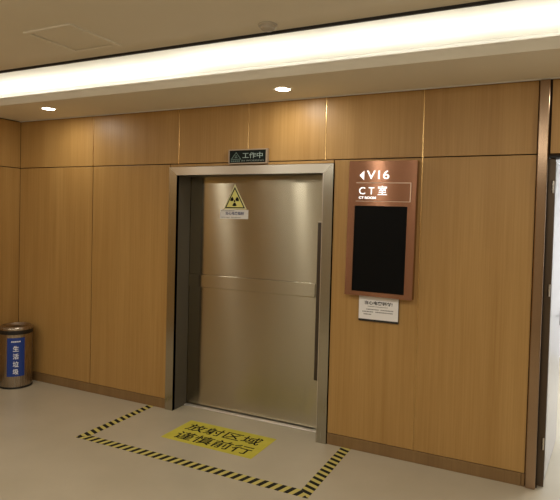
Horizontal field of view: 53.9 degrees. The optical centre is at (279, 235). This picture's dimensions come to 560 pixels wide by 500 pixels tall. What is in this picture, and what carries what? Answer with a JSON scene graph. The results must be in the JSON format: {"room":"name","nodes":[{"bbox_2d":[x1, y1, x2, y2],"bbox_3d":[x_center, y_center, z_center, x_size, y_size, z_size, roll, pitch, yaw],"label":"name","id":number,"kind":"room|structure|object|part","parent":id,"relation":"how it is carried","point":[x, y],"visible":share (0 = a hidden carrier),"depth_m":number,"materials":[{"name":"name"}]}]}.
{"room":"hospital corridor","nodes":[
{"label":"hospital corridor","id":0,"kind":"room"},
{"bbox_2d":[0,118,20,324],"bbox_3d":[-4.149,0.062,3.106,0.140,2.950,6.340,2,2,26],"label":"wall","id":1,"kind":"structure","parent":0,"point":[10,130],"depth_m":5.68,"materials":[{"name":"brown wood"}]},
{"bbox_3d":[-2.953,-0.935,5.307,0.017,0.474,1.026,2,2,26],"label":"wall panel","id":2,"kind":"part","parent":1,"relation":"part of","materials":[{"name":"brown wood"}]},
{"bbox_2d":[0,0,484,70],"bbox_3d":[-1.371,-1.248,0.987,9.623,0.130,5.285,2,2,26],"label":"ceiling","id":3,"kind":"structure","parent":0,"point":[136,25],"depth_m":3.10,"materials":[{"name":"paint"}]},
{"bbox_2d":[23,23,120,52],"bbox_3d":[-1.315,-1.246,3.501,0.400,0.012,0.430,2,2,26],"label":"access panel","id":4,"kind":"object","parent":3,"relation":"attached to","point":[68,36],"visible":1,"depth_m":3.49,"materials":[{"name":"paint"}]},
{"bbox_2d":[0,0,516,72],"bbox_3d":[-0.243,-1.220,3.383,9.483,0.028,0.016,2,2,26],"label":"trim","id":5,"kind":"structure","parent":3,"relation":"attached to","point":[486,2],"depth_m":3.25,"materials":[{"name":"black"}]},
{"bbox_2d":[258,21,276,31],"bbox_3d":[-0.071,-1.193,3.165,0.110,0.036,0.110,2,2,26],"label":"smoke detector","id":6,"kind":"object","parent":3,"relation":"attached to","point":[266,26],"visible":1,"depth_m":3.13,"materials":[{"name":"beige plastic"}]},
{"bbox_2d":[0,357,559,499],"bbox_3d":[0.516,1.672,3.477,8.203,0.050,11.300,2,2,26],"label":"floor","id":7,"kind":"structure","parent":0,"point":[42,457],"depth_m":3.88,"materials":[{"name":"beige tile"}]},
{"bbox_2d":[0,322,32,388],"bbox_3d":[-2.659,1.202,5.538,0.318,0.612,0.318,2,2,26],"label":"litter bin","id":8,"kind":"object","parent":7,"relation":"on","point":[16,338],"visible":1,"depth_m":5.41,"materials":[{"name":"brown metal"}]},
{"bbox_3d":[-2.651,0.915,5.530,0.318,0.037,0.318,2,2,26],"label":"lid","id":9,"kind":"part","parent":8,"relation":"part of","materials":[{"name":"silver metal"}]},
{"bbox_2d":[76,405,152,436],"bbox_3d":[-1.365,1.566,4.647,0.082,0.001,0.856,2,2,26],"label":"tape","id":10,"kind":"object","parent":7,"relation":"on","point":[111,423],"visible":1,"depth_m":4.60,"materials":[{"name":"yellow plastic"}]},
{"bbox_2d":[77,436,306,497],"bbox_3d":[-0.692,1.604,3.891,1.961,0.001,0.087,2,2,26],"label":"tape","id":11,"kind":"object","parent":7,"relation":"on","point":[248,479],"visible":1,"depth_m":3.81,"materials":[{"name":"yellow plastic"}]},
{"bbox_2d":[161,420,275,458],"bbox_3d":[-0.482,1.597,4.332,0.815,0.002,0.410,2,2,26],"label":"floor sticker","id":12,"kind":"object","parent":7,"relation":"on","point":[226,440],"visible":1,"depth_m":4.32,"materials":[{"name":"yellow"}]},
{"bbox_2d":[301,447,349,497],"bbox_3d":[0.320,1.632,3.821,0.087,0.001,0.843,2,2,26],"label":"tape","id":13,"kind":"object","parent":7,"relation":"on","point":[311,486],"visible":1,"depth_m":3.78,"materials":[{"name":"yellow plastic"}]},
{"bbox_2d":[0,35,559,121],"bbox_3d":[0.063,-1.104,4.033,9.503,0.069,0.662,2,2,26],"label":"ceiling","id":14,"kind":"structure","parent":0,"point":[534,58],"depth_m":3.81,"materials":[{"name":"paint"}]},
{"bbox_2d":[41,107,55,109],"bbox_3d":[-2.107,-1.149,5.010,0.134,0.007,0.134,2,2,26],"label":"recessed light","id":15,"kind":"object","parent":14,"relation":"in","point":[43,108],"visible":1,"depth_m":4.98,"materials":[{"name":"white"}]},
{"bbox_2d":[0,0,559,97],"bbox_3d":[0.056,-1.232,3.874,9.623,0.332,1.195,2,2,26],"label":"cove","id":16,"kind":"object","parent":14,"relation":"attached to","point":[519,19],"visible":0.25,"depth_m":3.96,"materials":[{"name":"paint"}]},
{"bbox_2d":[274,87,291,91],"bbox_3d":[0.022,-1.067,4.031,0.134,0.007,0.134,2,2,26],"label":"recessed light","id":17,"kind":"object","parent":14,"relation":"in","point":[282,89],"visible":1,"depth_m":4.02,"materials":[{"name":"white"}]},
{"bbox_2d":[19,79,559,487],"bbox_3d":[0.202,0.122,4.411,9.503,2.980,0.142,2,2,26],"label":"wall","id":18,"kind":"structure","parent":0,"point":[450,379],"depth_m":4.14,"materials":[{"name":"brown wood"}]},
{"bbox_3d":[-2.287,0.373,5.579,1.019,2.106,0.017,2,2,26],"label":"wall panel","id":19,"kind":"part","parent":18,"relation":"part of","materials":[{"name":"brown wood"}]},
{"bbox_3d":[-2.254,-0.924,5.543,1.019,0.474,0.017,2,2,26],"label":"wall panel","id":20,"kind":"part","parent":18,"relation":"part of","materials":[{"name":"brown wood"}]},
{"bbox_2d":[32,371,164,408],"bbox_3d":[-1.901,1.489,5.403,1.945,0.086,0.020,2,2,26],"label":"baseboard","id":21,"kind":"structure","parent":18,"relation":"attached to","point":[56,380],"depth_m":5.31,"materials":[{"name":"brown wood"}]},
{"bbox_3d":[-1.413,0.407,5.147,0.916,2.106,0.017,2,2,26],"label":"wall panel","id":22,"kind":"part","parent":18,"relation":"part of","materials":[{"name":"brown wood"}]},
{"bbox_3d":[-1.339,-0.888,5.091,1.007,0.474,0.017,2,2,26],"label":"wall panel","id":23,"kind":"part","parent":18,"relation":"part of","materials":[{"name":"brown wood"}]},
{"bbox_3d":[-0.570,-0.858,4.710,0.694,0.474,0.017,2,2,26],"label":"wall panel","id":24,"kind":"part","parent":18,"relation":"part of","materials":[{"name":"brown wood"}]},
{"bbox_2d":[228,148,268,164],"bbox_3d":[-0.260,-0.647,4.530,0.366,0.122,0.035,2,2,26],"label":"box sign","id":25,"kind":"object","parent":18,"relation":"attached to","point":[260,155],"visible":1,"depth_m":4.51,"materials":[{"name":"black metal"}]},
{"bbox_2d":[165,163,334,443],"bbox_3d":[-0.242,0.467,4.732,1.563,2.250,0.349,2,2,26],"label":"door","id":26,"kind":"structure","parent":18,"relation":"in","point":[248,316],"depth_m":4.77,"materials":[{"name":"silver metal"}]},
{"bbox_3d":[-0.966,0.483,4.918,0.083,2.171,0.034,2,2,26],"label":"frame","id":27,"kind":"part","parent":26,"relation":"part of","materials":[{"name":"silver metal"}]},
{"bbox_2d":[220,210,247,218],"bbox_3d":[-0.405,-0.184,4.851,0.288,0.080,0.002,2,2,26],"label":"strip","id":28,"kind":"object","parent":26,"relation":"attached to","point":[224,214],"visible":1,"depth_m":4.85,"materials":[{"name":"white paper"}]},
{"bbox_2d":[224,185,245,208],"bbox_3d":[-0.393,-0.339,4.843,0.236,0.222,0.002,2,2,26],"label":"warning sticker","id":29,"kind":"object","parent":26,"relation":"attached to","point":[235,201],"visible":1,"depth_m":4.84,"materials":[{"name":"yellow"}]},
{"bbox_3d":[-0.280,-0.541,4.563,1.554,0.071,0.034,2,2,26],"label":"frame","id":30,"kind":"part","parent":26,"relation":"part of","materials":[{"name":"silver metal"}]},
{"bbox_3d":[-0.309,0.430,4.809,1.332,0.115,0.012,2,2,26],"label":"rail","id":31,"kind":"part","parent":26,"relation":"part of","materials":[{"name":"silver metal"}]},
{"bbox_3d":[0.330,0.546,4.493,0.076,1.295,0.014,2,2,26],"label":"handle","id":32,"kind":"part","parent":26,"relation":"part of","materials":[{"name":"grey metal"}]},
{"bbox_3d":[0.353,0.535,4.266,0.081,2.171,0.034,2,2,26],"label":"frame","id":33,"kind":"part","parent":26,"relation":"part of","materials":[{"name":"silver metal"}]},
{"bbox_3d":[-0.276,-0.591,4.569,1.548,0.020,0.017,2,2,26],"label":"wall panel","id":34,"kind":"part","parent":18,"relation":"part of","materials":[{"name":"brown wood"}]},
{"bbox_3d":[0.051,-0.833,4.403,0.678,0.474,0.017,2,2,26],"label":"wall panel","id":35,"kind":"part","parent":18,"relation":"part of","materials":[{"name":"brown wood"}]},
{"bbox_2d":[20,77,559,121],"bbox_3d":[0.870,-1.044,3.977,8.003,0.008,0.014,2,2,26],"label":"trim","id":36,"kind":"structure","parent":18,"relation":"attached to","point":[553,77],"depth_m":4.24,"materials":[{"name":"white paint"}]},
{"bbox_3d":[0.694,0.490,4.105,0.660,2.106,0.017,2,2,26],"label":"wall panel","id":37,"kind":"part","parent":18,"relation":"part of","materials":[{"name":"brown wood"}]},
{"bbox_3d":[0.693,-0.808,4.086,0.737,0.474,0.017,2,2,26],"label":"wall panel","id":38,"kind":"part","parent":18,"relation":"part of","materials":[{"name":"brown wood"}]},
{"bbox_2d":[358,295,398,323],"bbox_3d":[0.728,0.550,4.069,0.300,0.186,0.017,2,2,26],"label":"card","id":39,"kind":"object","parent":18,"relation":"attached to","point":[373,309],"visible":0.98,"depth_m":4.06,"materials":[{"name":"white paper"}]},
{"bbox_2d":[344,160,419,300],"bbox_3d":[0.740,-0.044,4.024,0.502,0.992,0.070,3,2,26],"label":"display panel","id":40,"kind":"object","parent":18,"relation":"attached to","point":[382,195],"visible":1,"depth_m":3.99,"materials":[{"name":"brown metal"}]},
{"bbox_2d":[327,433,520,485],"bbox_3d":[0.986,1.602,3.975,1.382,0.086,0.020,2,2,26],"label":"baseboard","id":41,"kind":"structure","parent":18,"relation":"attached to","point":[451,464],"depth_m":3.93,"materials":[{"name":"brown wood"}]},
{"bbox_3d":[1.325,0.515,3.793,0.732,2.106,0.017,2,2,26],"label":"wall panel","id":42,"kind":"part","parent":18,"relation":"part of","materials":[{"name":"brown wood"}]},
{"bbox_3d":[1.358,-0.782,3.757,0.732,0.474,0.017,2,2,26],"label":"wall panel","id":43,"kind":"part","parent":18,"relation":"part of","materials":[{"name":"brown wood"}]},
{"bbox_2d":[521,473,524,486],"bbox_3d":[1.616,1.627,3.663,0.022,0.086,0.020,2,2,26],"label":"baseboard","id":44,"kind":"structure","parent":18,"relation":"attached to","point":[522,474],"depth_m":3.65,"materials":[{"name":"brown wood"}]},
{"bbox_2d":[525,79,550,489],"bbox_3d":[1.704,0.333,3.637,0.063,2.679,0.122,2,2,26],"label":"trim","id":45,"kind":"structure","parent":18,"relation":"attached to","point":[545,85],"depth_m":3.58,"materials":[{"name":"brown metal"}]},
{"bbox_2d":[537,156,559,486],"bbox_3d":[2.377,0.589,3.839,0.966,2.189,0.990,2,2,26],"label":"door","id":46,"kind":"structure","parent":18,"relation":"in","point":[550,342],"depth_m":3.72,"materials":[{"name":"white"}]},
{"bbox_3d":[2.187,-0.749,3.347,0.957,0.474,0.017,2,2,26],"label":"wall panel","id":47,"kind":"part","parent":18,"relation":"part of","materials":[{"name":"brown wood"}]}
]}

